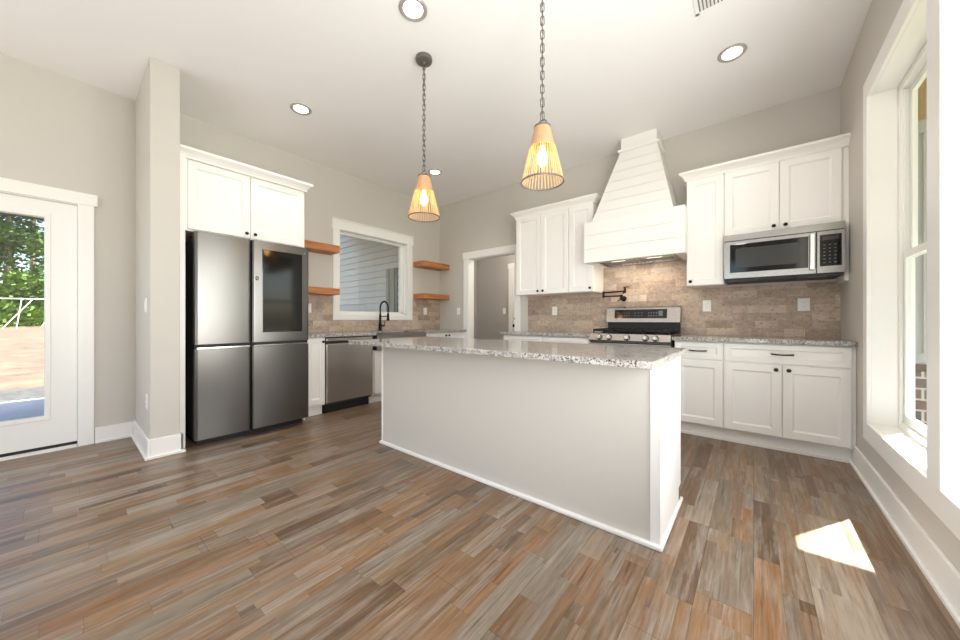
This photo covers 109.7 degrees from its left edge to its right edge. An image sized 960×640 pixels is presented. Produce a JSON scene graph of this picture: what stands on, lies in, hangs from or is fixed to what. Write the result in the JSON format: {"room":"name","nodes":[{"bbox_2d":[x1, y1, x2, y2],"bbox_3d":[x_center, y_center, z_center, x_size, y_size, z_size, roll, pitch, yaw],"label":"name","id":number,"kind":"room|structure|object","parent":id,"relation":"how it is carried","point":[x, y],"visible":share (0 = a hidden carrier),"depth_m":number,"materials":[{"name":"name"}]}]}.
{"room":"kitchen","nodes":[
{"label":"kitchen","id":0,"kind":"room"},
{"bbox_2d":[0,53,134,442],"bbox_3d":[-4.475,-0.480,1.645,0.125,3.100,3.924,0,0,39],"label":"wall","id":1,"kind":"structure","parent":0,"point":[57,130],"depth_m":2.94,"materials":[{"name":"grey paint"}]},
{"bbox_2d":[0,444,76,460],"bbox_3d":[-3.735,1.059,2.531,0.128,0.022,0.923,0,0,39],"label":"threshold","id":2,"kind":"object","parent":1,"relation":"attached to","point":[72,445],"depth_m":2.69,"materials":[{"name":"white paint"}]},
{"bbox_2d":[0,177,97,446],"bbox_3d":[-3.740,-0.005,2.528,0.146,2.150,1.162,0,0,39],"label":"door frame","id":3,"kind":"structure","parent":1,"relation":"in","point":[85,203],"depth_m":2.87,"materials":[{"name":"white paint"}]},
{"bbox_2d":[0,193,76,457],"bbox_3d":[-3.723,0.039,2.528,0.052,2.018,0.913,0,0,39],"label":"door","id":4,"kind":"structure","parent":3,"relation":"attached to","point":[57,427],"depth_m":2.78,"materials":[{"name":"white paint"}]},
{"bbox_2d":[95,422,132,443],"bbox_3d":[-3.262,1.002,3.017,0.032,0.135,0.233,0,0,39],"label":"baseboard","id":5,"kind":"structure","parent":1,"relation":"attached to","point":[122,430],"depth_m":3.01,"materials":[{"name":"white paint"}]},
{"bbox_2d":[135,57,179,439],"bbox_3d":[-2.860,-0.480,2.975,0.961,3.100,0.176,0,0,39],"label":"wall column","id":6,"kind":"structure","parent":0,"point":[157,103],"depth_m":2.69,"materials":[{"name":"grey paint"}]},
{"bbox_2d":[144,298,146,311],"bbox_3d":[-2.689,-0.120,2.717,0.072,0.116,0.010,0,0,39],"label":"light switch","id":7,"kind":"object","parent":6,"relation":"attached to","point":[145,301],"visible":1,"depth_m":2.71,"materials":[{"name":"white plastic"}]},
{"bbox_2d":[145,394,147,409],"bbox_3d":[-2.658,0.650,2.692,0.072,0.116,0.008,0,0,39],"label":"wall outlet","id":8,"kind":"object","parent":6,"relation":"attached to","point":[146,395],"visible":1,"depth_m":2.68,"materials":[{"name":"white plastic"}]},
{"bbox_2d":[131,420,185,460],"bbox_3d":[-2.799,0.995,2.925,0.868,0.150,0.238,0,0,39],"label":"baseboard","id":9,"kind":"structure","parent":6,"relation":"attached to","point":[160,447],"depth_m":2.68,"materials":[{"name":"white paint"}]},
{"bbox_2d":[180,113,439,298],"bbox_3d":[-1.952,-0.480,4.701,0.200,3.100,3.650,0,0,39],"label":"wall","id":10,"kind":"structure","parent":0,"point":[335,193],"depth_m":4.47,"materials":[{"name":"grey paint"}]},
{"bbox_2d":[304,240,339,254],"bbox_3d":[-2.079,-0.905,4.186,0.250,0.090,0.586,0,0,39],"label":"floating shelf","id":11,"kind":"object","parent":10,"relation":"attached to","point":[314,247],"visible":0.53,"depth_m":4.18,"materials":[{"name":"brown wood"}]},
{"bbox_2d":[308,286,339,295],"bbox_3d":[-2.079,-0.362,4.186,0.250,0.080,0.586,0,0,39],"label":"floating shelf","id":12,"kind":"object","parent":10,"relation":"attached to","point":[311,290],"visible":0.51,"depth_m":4.19,"materials":[{"name":"brown wood"}]},
{"bbox_2d":[331,217,413,319],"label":"kitchen window","id":13,"kind":"structure","parent":10,"relation":"in","point":[338,224],"depth_m":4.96,"materials":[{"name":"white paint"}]},
{"bbox_2d":[308,295,439,331],"bbox_3d":[-1.543,-0.097,5.039,0.010,0.507,2.610,0,0,39],"label":"backsplash","id":14,"kind":"structure","parent":10,"relation":"attached to","point":[320,319],"depth_m":4.87,"materials":[{"name":"tile"}]},
{"bbox_2d":[414,260,448,270],"bbox_3d":[-0.816,-0.918,5.745,0.250,0.087,0.598,0,0,39],"label":"floating shelf","id":15,"kind":"object","parent":10,"relation":"attached to","point":[423,264],"visible":1,"depth_m":5.63,"materials":[{"name":"brown wood"}]},
{"bbox_2d":[414,293,448,299],"bbox_3d":[-0.816,-0.391,5.745,0.250,0.082,0.598,0,0,39],"label":"floating shelf","id":16,"kind":"object","parent":10,"relation":"attached to","point":[426,296],"visible":1,"depth_m":5.59,"materials":[{"name":"brown wood"}]},
{"bbox_2d":[340,235,397,311],"bbox_3d":[-5.153,-0.705,9.189,10.425,3.750,0.064,0,0,39],"label":"wall","id":17,"kind":"structure","parent":0,"point":[364,264],"depth_m":6.91,"materials":[{"name":"beige wood"}]},
{"bbox_2d":[386,268,397,311],"bbox_3d":[-1.638,0.105,6.303,0.320,2.130,0.065,0,0,39],"label":"trim","id":18,"kind":"structure","parent":17,"relation":"attached to","point":[391,274],"depth_m":6.24,"materials":[{"name":"beige wood"}]},
{"bbox_2d":[0,0,871,206],"bbox_3d":[-1.326,-2.105,1.537,5.505,0.150,8.020,0,0,39],"label":"ceiling","id":19,"kind":"structure","parent":0,"point":[615,70],"depth_m":2.71,"materials":[{"name":"white paint"}]},
{"bbox_2d":[290,103,311,114],"bbox_3d":[-1.722,-2.025,3.252,0.184,0.010,0.184,0,0,39],"label":"recessed light","id":20,"kind":"object","parent":19,"relation":"in","point":[298,108],"visible":1,"depth_m":3.25,"materials":[{"name":"silver metal"}]},
{"bbox_2d":[399,0,426,21],"bbox_3d":[-0.437,-2.025,2.207,0.184,0.010,0.184,0,0,39],"label":"recessed light","id":21,"kind":"object","parent":19,"relation":"in","point":[411,10],"visible":1,"depth_m":2.21,"materials":[{"name":"silver metal"}]},
{"bbox_2d":[408,52,439,221],"bbox_3d":[-0.434,-1.410,2.619,0.249,1.239,0.249,0,0,39],"label":"pendant lamp","id":22,"kind":"object","parent":19,"relation":"hanging from","point":[423,188],"visible":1,"depth_m":2.60,"materials":[{"name":"beige wicker"}]},
{"bbox_2d":[428,169,441,174],"bbox_3d":[-0.617,-2.025,4.636,0.184,0.010,0.184,0,0,39],"label":"recessed light","id":23,"kind":"object","parent":19,"relation":"in","point":[431,171],"visible":1,"depth_m":4.63,"materials":[{"name":"silver metal"}]},
{"bbox_2d":[521,0,564,190],"bbox_3d":[0.359,-1.410,1.950,0.249,1.239,0.249,0,0,39],"label":"pendant lamp","id":24,"kind":"object","parent":19,"relation":"hanging from","point":[542,143],"visible":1,"depth_m":1.93,"materials":[{"name":"beige wicker"}]},
{"bbox_2d":[693,0,729,16],"bbox_3d":[1.449,-2.026,2.044,0.280,0.008,0.320,0,0,39],"label":"ceiling vent","id":25,"kind":"object","parent":19,"relation":"in","point":[700,6],"visible":1,"depth_m":2.17,"materials":[{"name":"white metal"}]},
{"bbox_2d":[717,43,746,62],"bbox_3d":[1.916,-2.025,2.570,0.184,0.010,0.184,0,0,39],"label":"recessed light","id":26,"kind":"object","parent":19,"relation":"in","point":[733,52],"visible":1,"depth_m":2.56,"materials":[{"name":"silver metal"}]},
{"bbox_2d":[474,260,476,338],"bbox_3d":[-0.508,-0.305,6.826,0.120,2.750,1.230,0,0,39],"label":"wall","id":27,"kind":"structure","parent":0,"point":[475,261],"depth_m":7.24,"materials":[{"name":"grey paint"}]},
{"bbox_2d":[0,401,959,639],"bbox_3d":[-0.781,1.130,2.209,5.505,0.120,9.750,0,0,39],"label":"floor","id":28,"kind":"structure","parent":0,"point":[315,527],"depth_m":1.54,"materials":[{"name":"brown wood"}]},
{"bbox_2d":[185,231,307,445],"bbox_3d":[-2.344,0.165,3.378,0.726,1.810,0.924,0,0,39],"label":"refrigerator","id":29,"kind":"object","parent":28,"relation":"on","point":[246,300],"visible":0.97,"depth_m":3.06,"materials":[{"name":"grey metal"}]},
{"bbox_2d":[180,144,312,447],"bbox_3d":[-2.398,-0.189,3.419,0.711,2.517,1.085,0,0,39],"label":"tall cabinet","id":30,"kind":"object","parent":28,"relation":"on","point":[220,195],"visible":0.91,"depth_m":3.09,"materials":[{"name":"white paint"}]},
{"bbox_2d":[307,337,324,416],"bbox_3d":[-2.041,0.631,3.908,0.651,0.878,0.225,0,0,39],"label":"base cabinet","id":31,"kind":"object","parent":28,"relation":"on","point":[316,346],"visible":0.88,"depth_m":3.75,"materials":[{"name":"white paint"}]},
{"bbox_2d":[322,336,372,412],"bbox_3d":[-1.780,0.635,4.234,0.615,0.870,0.602,0,0,39],"label":"dishwasher","id":32,"kind":"object","parent":28,"relation":"on","point":[348,367],"visible":0.75,"depth_m":4.01,"materials":[{"name":"grey metal"}]},
{"bbox_2d":[368,350,381,402],"bbox_3d":[-1.308,0.730,4.813,0.651,0.681,0.885,0,0,39],"label":"base cabinet","id":33,"kind":"object","parent":28,"relation":"on","point":[377,355],"visible":0.05,"depth_m":4.35,"materials":[{"name":"white paint"}]},
{"bbox_2d":[426,332,464,337],"bbox_3d":[-0.751,0.631,5.501,0.651,0.878,0.886,0,0,39],"label":"base cabinet","id":34,"kind":"object","parent":28,"relation":"on","point":[444,334],"visible":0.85,"depth_m":5.34,"materials":[{"name":"white paint"}]},
{"bbox_2d":[308,329,466,337],"bbox_3d":[-1.287,0.174,4.836,0.663,0.035,2.603,0,0,39],"label":"countertop","id":35,"kind":"structure","parent":34,"relation":"on","point":[343,333],"depth_m":4.26,"materials":[{"name":"stone"}]},
{"bbox_2d":[378,301,389,330],"bbox_3d":[-1.403,-0.063,4.939,0.243,0.439,0.062,0,0,39],"label":"kitchen faucet","id":36,"kind":"object","parent":35,"relation":"on","point":[380,316],"visible":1,"depth_m":4.97,"materials":[{"name":"black metal"}]},
{"bbox_2d":[368,332,425,350],"bbox_3d":[-1.240,0.285,4.755,0.513,0.201,0.826,0,0,39],"label":"sink","id":37,"kind":"object","parent":35,"relation":"in","point":[389,334],"visible":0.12,"depth_m":4.58,"materials":[{"name":"silver metal"}]},
{"bbox_2d":[504,335,542,341],"bbox_3d":[0.708,0.631,4.477,0.575,0.878,0.643,0,0,39],"label":"base cabinet","id":38,"kind":"object","parent":28,"relation":"on","point":[506,337],"visible":0.02,"depth_m":4.25,"materials":[{"name":"white paint"}]},
{"bbox_2d":[501,331,596,337],"bbox_3d":[0.929,0.174,4.301,1.180,0.035,0.645,0,0,39],"label":"countertop","id":39,"kind":"structure","parent":38,"relation":"on","point":[527,333],"depth_m":4.12,"materials":[{"name":"stone"}]},
{"bbox_2d":[379,347,682,551],"bbox_3d":[0.180,0.636,2.490,2.205,0.868,0.637,0,0,39],"label":"kitchen island","id":40,"kind":"object","parent":28,"relation":"on","point":[599,446],"visible":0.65,"depth_m":1.93,"materials":[{"name":"white paint"}]},
{"bbox_2d":[348,336,686,369],"bbox_3d":[0.076,0.186,2.441,2.325,0.032,0.880,0,0,39],"label":"island countertop","id":41,"kind":"structure","parent":40,"relation":"on","point":[640,357],"depth_m":2.01,"materials":[{"name":"stone"}]},
{"bbox_2d":[543,336,589,343],"bbox_3d":[1.156,0.631,4.113,0.580,0.878,0.643,0,0,39],"label":"base cabinet","id":42,"kind":"object","parent":28,"relation":"on","point":[545,338],"visible":0.02,"depth_m":3.88,"materials":[{"name":"white paint"}]},
{"bbox_2d":[589,306,681,346],"bbox_3d":[1.672,0.457,3.651,0.780,1.226,0.691,0,0,39],"label":"stove","id":43,"kind":"object","parent":28,"relation":"on","point":[654,326],"visible":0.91,"depth_m":3.67,"materials":[{"name":"grey metal"}]},
{"bbox_2d":[597,332,680,337],"bbox_3d":[1.676,0.159,3.655,0.780,0.033,0.530,0,0,39],"label":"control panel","id":44,"kind":"object","parent":43,"relation":"in","point":[614,334],"depth_m":3.46,"materials":[{"name":"silver metal"}]},
{"bbox_2d":[675,341,723,439],"bbox_3d":[2.162,0.631,3.299,0.378,0.878,0.643,0,0,39],"label":"base cabinet","id":45,"kind":"object","parent":28,"relation":"on","point":[702,364],"visible":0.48,"depth_m":3.07,"materials":[{"name":"white paint"}]},
{"bbox_2d":[723,342,855,462],"bbox_3d":[2.616,0.631,2.932,0.790,0.878,0.643,0,0,39],"label":"base cabinet","id":46,"kind":"object","parent":28,"relation":"on","point":[798,399],"visible":0.98,"depth_m":2.69,"materials":[{"name":"white paint"}]},
{"bbox_2d":[672,334,857,346],"bbox_3d":[2.466,0.174,3.057,1.185,0.035,0.645,0,0,39],"label":"countertop","id":47,"kind":"structure","parent":46,"relation":"on","point":[707,338],"depth_m":2.85,"materials":[{"name":"stone"}]},
{"bbox_2d":[477,255,513,339],"bbox_3d":[0.978,-0.305,6.491,2.850,2.750,0.120,0,0,39],"label":"wall","id":48,"kind":"structure","parent":0,"point":[492,273],"depth_m":6.98,"materials":[{"name":"grey paint"}]},
{"bbox_2d":[508,263,513,331],"bbox_3d":[0.968,-0.025,6.407,1.050,2.190,0.024,0,0,39],"label":"hall door","id":49,"kind":"structure","parent":48,"relation":"in","point":[511,265],"depth_m":6.69,"materials":[{"name":"white paint"}]},
{"bbox_2d":[512,269,513,330],"bbox_3d":[0.949,0.025,6.384,0.816,2.070,0.082,0,0,39],"label":"door","id":50,"kind":"structure","parent":49,"relation":"attached to","point":[513,269],"depth_m":6.66,"materials":[{"name":"white paint"}]},
{"bbox_2d":[440,86,839,334],"bbox_3d":[1.162,-0.480,4.605,5.160,3.100,0.120,0,0,39],"label":"wall","id":51,"kind":"structure","parent":0,"point":[483,221],"depth_m":4.23,"materials":[{"name":"grey paint"}]},
{"bbox_2d":[463,244,520,337],"bbox_3d":[0.200,-0.028,5.372,1.150,2.195,0.149,0,0,39],"label":"doorway","id":52,"kind":"structure","parent":51,"relation":"in","point":[468,257],"depth_m":5.61,"materials":[{"name":"white paint"}]},
{"bbox_2d":[516,208,574,296],"bbox_3d":[0.889,-0.858,4.504,0.763,1.045,0.380,0,0,39],"label":"upper cabinet","id":53,"kind":"object","parent":51,"relation":"attached to","point":[542,240],"visible":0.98,"depth_m":4.37,"materials":[{"name":"white paint"}]},
{"bbox_2d":[510,193,601,219],"bbox_3d":[1.001,-1.414,4.398,1.190,0.082,0.405,0,0,39],"label":"crown molding","id":54,"kind":"structure","parent":53,"relation":"attached to","point":[595,198],"depth_m":4.18,"materials":[{"name":"white paint"}]},
{"bbox_2d":[552,307,556,314],"bbox_3d":[1.020,-0.125,4.625,0.072,0.116,0.008,0,0,39],"label":"wall outlet","id":55,"kind":"object","parent":51,"relation":"attached to","point":[554,309],"visible":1,"depth_m":4.62,"materials":[{"name":"white plastic"}]},
{"bbox_2d":[569,203,602,293],"bbox_3d":[1.305,-0.858,4.168,0.307,1.045,0.380,0,0,39],"label":"upper cabinet","id":56,"kind":"object","parent":51,"relation":"attached to","point":[584,278],"visible":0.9,"depth_m":4.06,"materials":[{"name":"white paint"}]},
{"bbox_2d":[602,286,628,301],"bbox_3d":[1.623,-0.303,4.037,0.309,0.175,0.164,0,0,39],"label":"pot filler","id":57,"kind":"object","parent":51,"relation":"attached to","point":[623,298],"visible":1,"depth_m":4.02,"materials":[{"name":"brown metal"}]},
{"bbox_2d":[584,128,687,267],"bbox_3d":[1.730,-1.337,3.730,0.989,1.387,0.525,0,0,39],"label":"range hood","id":58,"kind":"object","parent":51,"relation":"attached to","point":[638,218],"visible":1,"depth_m":3.58,"materials":[{"name":"white paint"}]},
{"bbox_2d":[528,260,840,337],"bbox_3d":[1.912,-0.262,3.914,3.125,0.837,0.010,0,0,39],"label":"backsplash","id":59,"kind":"structure","parent":51,"relation":"attached to","point":[758,310],"depth_m":3.57,"materials":[{"name":"tile"}]},
{"bbox_2d":[687,174,726,288],"bbox_3d":[2.269,-0.858,3.386,0.305,1.045,0.380,0,0,39],"label":"upper cabinet","id":60,"kind":"object","parent":51,"relation":"attached to","point":[705,196],"visible":0.92,"depth_m":3.27,"materials":[{"name":"white paint"}]},
{"bbox_2d":[703,300,710,311],"bbox_3d":[2.370,-0.147,3.531,0.072,0.116,0.008,0,0,39],"label":"wall outlet","id":61,"kind":"object","parent":51,"relation":"attached to","point":[706,303],"visible":1,"depth_m":3.53,"materials":[{"name":"white plastic"}]},
{"bbox_2d":[724,147,848,283],"bbox_3d":[2.699,-0.848,3.039,0.800,1.065,0.380,0,0,39],"label":"upper cabinet","id":62,"kind":"object","parent":51,"relation":"attached to","point":[811,189],"visible":0.91,"depth_m":2.88,"materials":[{"name":"white paint"}]},
{"bbox_2d":[679,132,850,187],"bbox_3d":[2.549,-1.414,3.144,1.165,0.082,0.405,0,0,39],"label":"crown molding","id":63,"kind":"structure","parent":62,"relation":"attached to","point":[843,140],"depth_m":2.94,"materials":[{"name":"white paint"}]},
{"bbox_2d":[724,221,844,284],"bbox_3d":[2.658,-0.560,3.013,0.766,0.425,0.452,0,0,39],"label":"microwave","id":64,"kind":"object","parent":62,"relation":"attached to","point":[816,251],"visible":1,"depth_m":2.85,"materials":[{"name":"grey metal"}]},
{"bbox_2d":[797,298,809,310],"bbox_3d":[2.940,-0.140,3.070,0.082,0.116,0.008,0,0,39],"label":"wall outlet","id":65,"kind":"object","parent":51,"relation":"attached to","point":[803,304],"visible":1,"depth_m":3.07,"materials":[{"name":"white plastic"}]},
{"bbox_2d":[840,0,959,571],"bbox_3d":[0.747,-0.480,-0.142,0.170,3.100,8.020,0,0,39],"label":"wall","id":66,"kind":"structure","parent":0,"point":[881,14],"depth_m":2.38,"materials":[{"name":"grey paint"}]},
{"bbox_2d":[849,445,959,627],"bbox_3d":[0.505,0.995,-0.280,0.032,0.150,7.200,0,0,39],"label":"baseboard","id":67,"kind":"structure","parent":66,"relation":"attached to","point":[942,575],"depth_m":1.53,"materials":[{"name":"white paint"}]},
{"bbox_2d":[863,0,959,539],"bbox_3d":[1.535,-0.388,0.895,0.130,2.335,3.383,0,0,39],"label":"window frame","id":68,"kind":"structure","parent":66,"relation":"in","point":[933,472],"depth_m":1.50,"materials":[{"name":"white paint"}]},
{"bbox_2d":[898,41,926,448],"bbox_3d":[2.310,-0.388,1.700,0.060,2.115,0.980,0,0,39],"label":"window","id":69,"kind":"structure","parent":66,"relation":"in","point":[908,247],"depth_m":2.03,"materials":[{"name":"white plastic"}]},
{"bbox_3d":[-38.857,0.180,31.466,20.000,0.820,120.000,0,0,39],"label":"grass","id":70,"kind":"structure","parent":0,"visible":0},
{"bbox_2d":[0,212,18,311],"bbox_3d":[-36.561,-6.481,23.956,5.901,14.271,5.076,0,0,39],"label":"tree","id":71,"kind":"object","parent":70,"relation":"on","point":[1,248],"visible":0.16,"depth_m":24.96,"materials":[{"name":"green plant"}]},
{"bbox_2d":[0,283,27,325],"bbox_3d":[-34.697,-0.918,23.194,4.083,3.964,4.627,0,0,39],"label":"tree","id":72,"kind":"object","parent":70,"relation":"on","point":[2,300],"visible":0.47,"depth_m":23.71,"materials":[{"name":"green plant"}]},
{"bbox_2d":[0,269,43,326],"bbox_3d":[-33.229,-1.273,24.671,4.006,4.774,4.609,0,0,3],"label":"tree","id":73,"kind":"object","parent":70,"relation":"on","point":[35,316],"visible":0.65,"depth_m":24.12,"materials":[{"name":"green plant"}]},
{"bbox_2d":[0,212,43,323],"bbox_3d":[-35.073,-5.969,24.846,4.925,13.246,5.623,0,0,39],"label":"tree","id":74,"kind":"object","parent":70,"relation":"on","point":[9,229],"visible":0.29,"depth_m":25.00,"materials":[{"name":"green plant"}]},
{"bbox_2d":[0,216,43,311],"bbox_3d":[-33.163,-5.910,26.495,6.134,13.129,5.889,0,0,-15],"label":"tree","id":75,"kind":"object","parent":70,"relation":"on","point":[28,243],"visible":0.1,"depth_m":24.89,"materials":[{"name":"green plant"}]},
{"bbox_2d":[0,215,43,280],"bbox_3d":[-37.803,-7.701,28.206,6.460,16.710,6.933,0,0,39],"label":"tree","id":76,"kind":"object","parent":70,"relation":"on","point":[32,261],"visible":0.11,"depth_m":27.77,"materials":[{"name":"green plant"}]},
{"label":"outside","id":77,"kind":"structure","parent":0,"visible":0},
{"bbox_2d":[0,387,43,402],"bbox_3d":[-9.706,1.265,2.713,1.900,0.130,20.000,0,0,39],"label":"gravel","id":78,"kind":"object","parent":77,"point":[35,392],"depth_m":5.52,"materials":[{"name":"white gravel"}]},
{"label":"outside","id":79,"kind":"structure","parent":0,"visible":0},
{"bbox_2d":[0,398,43,420],"bbox_3d":[-5.994,1.185,2.827,3.725,0.170,10.850,0,0,39],"label":"patio","id":80,"kind":"structure","parent":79,"point":[11,410],"depth_m":4.36,"materials":[{"name":"concrete"}]},
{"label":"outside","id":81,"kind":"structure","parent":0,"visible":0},
{"bbox_3d":[1.359,1.195,-2.259,3.445,0.150,10.200,0,0,39],"label":"ground porch","id":82,"kind":"structure","parent":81,"visible":0},
{"bbox_2d":[915,119,926,425],"bbox_3d":[2.891,-0.080,2.260,0.135,2.400,0.248,0,0,39],"label":"porch column","id":83,"kind":"structure","parent":82,"relation":"on","point":[920,261],"depth_m":2.17,"materials":[{"name":"paint"},{"name":"brick"},{"name":"mortar"}]},
{"bbox_2d":[918,77,926,120],"bbox_3d":[3.839,-1.480,1.517,2.543,0.400,0.190,0,0,39],"label":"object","id":84,"kind":"structure","parent":83,"relation":"on","point":[922,90],"depth_m":2.19,"materials":[{"name":"brown wood"}]},
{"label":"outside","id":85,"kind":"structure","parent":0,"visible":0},
{"bbox_2d":[0,327,43,390],"bbox_3d":[-19.506,0.910,15.796,29.800,0.840,80.000,0,0,39],"label":"yard","id":86,"kind":"structure","parent":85,"point":[21,348],"depth_m":9.66,"materials":[{"name":"soil"}]},
{"bbox_2d":[0,298,43,327],"bbox_3d":[-31.451,-0.467,22.187,0.268,2.104,5.902,0,0,39],"label":"frame","id":87,"kind":"object","parent":86,"relation":"on","point":[31,299],"visible":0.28,"depth_m":22.77,"materials":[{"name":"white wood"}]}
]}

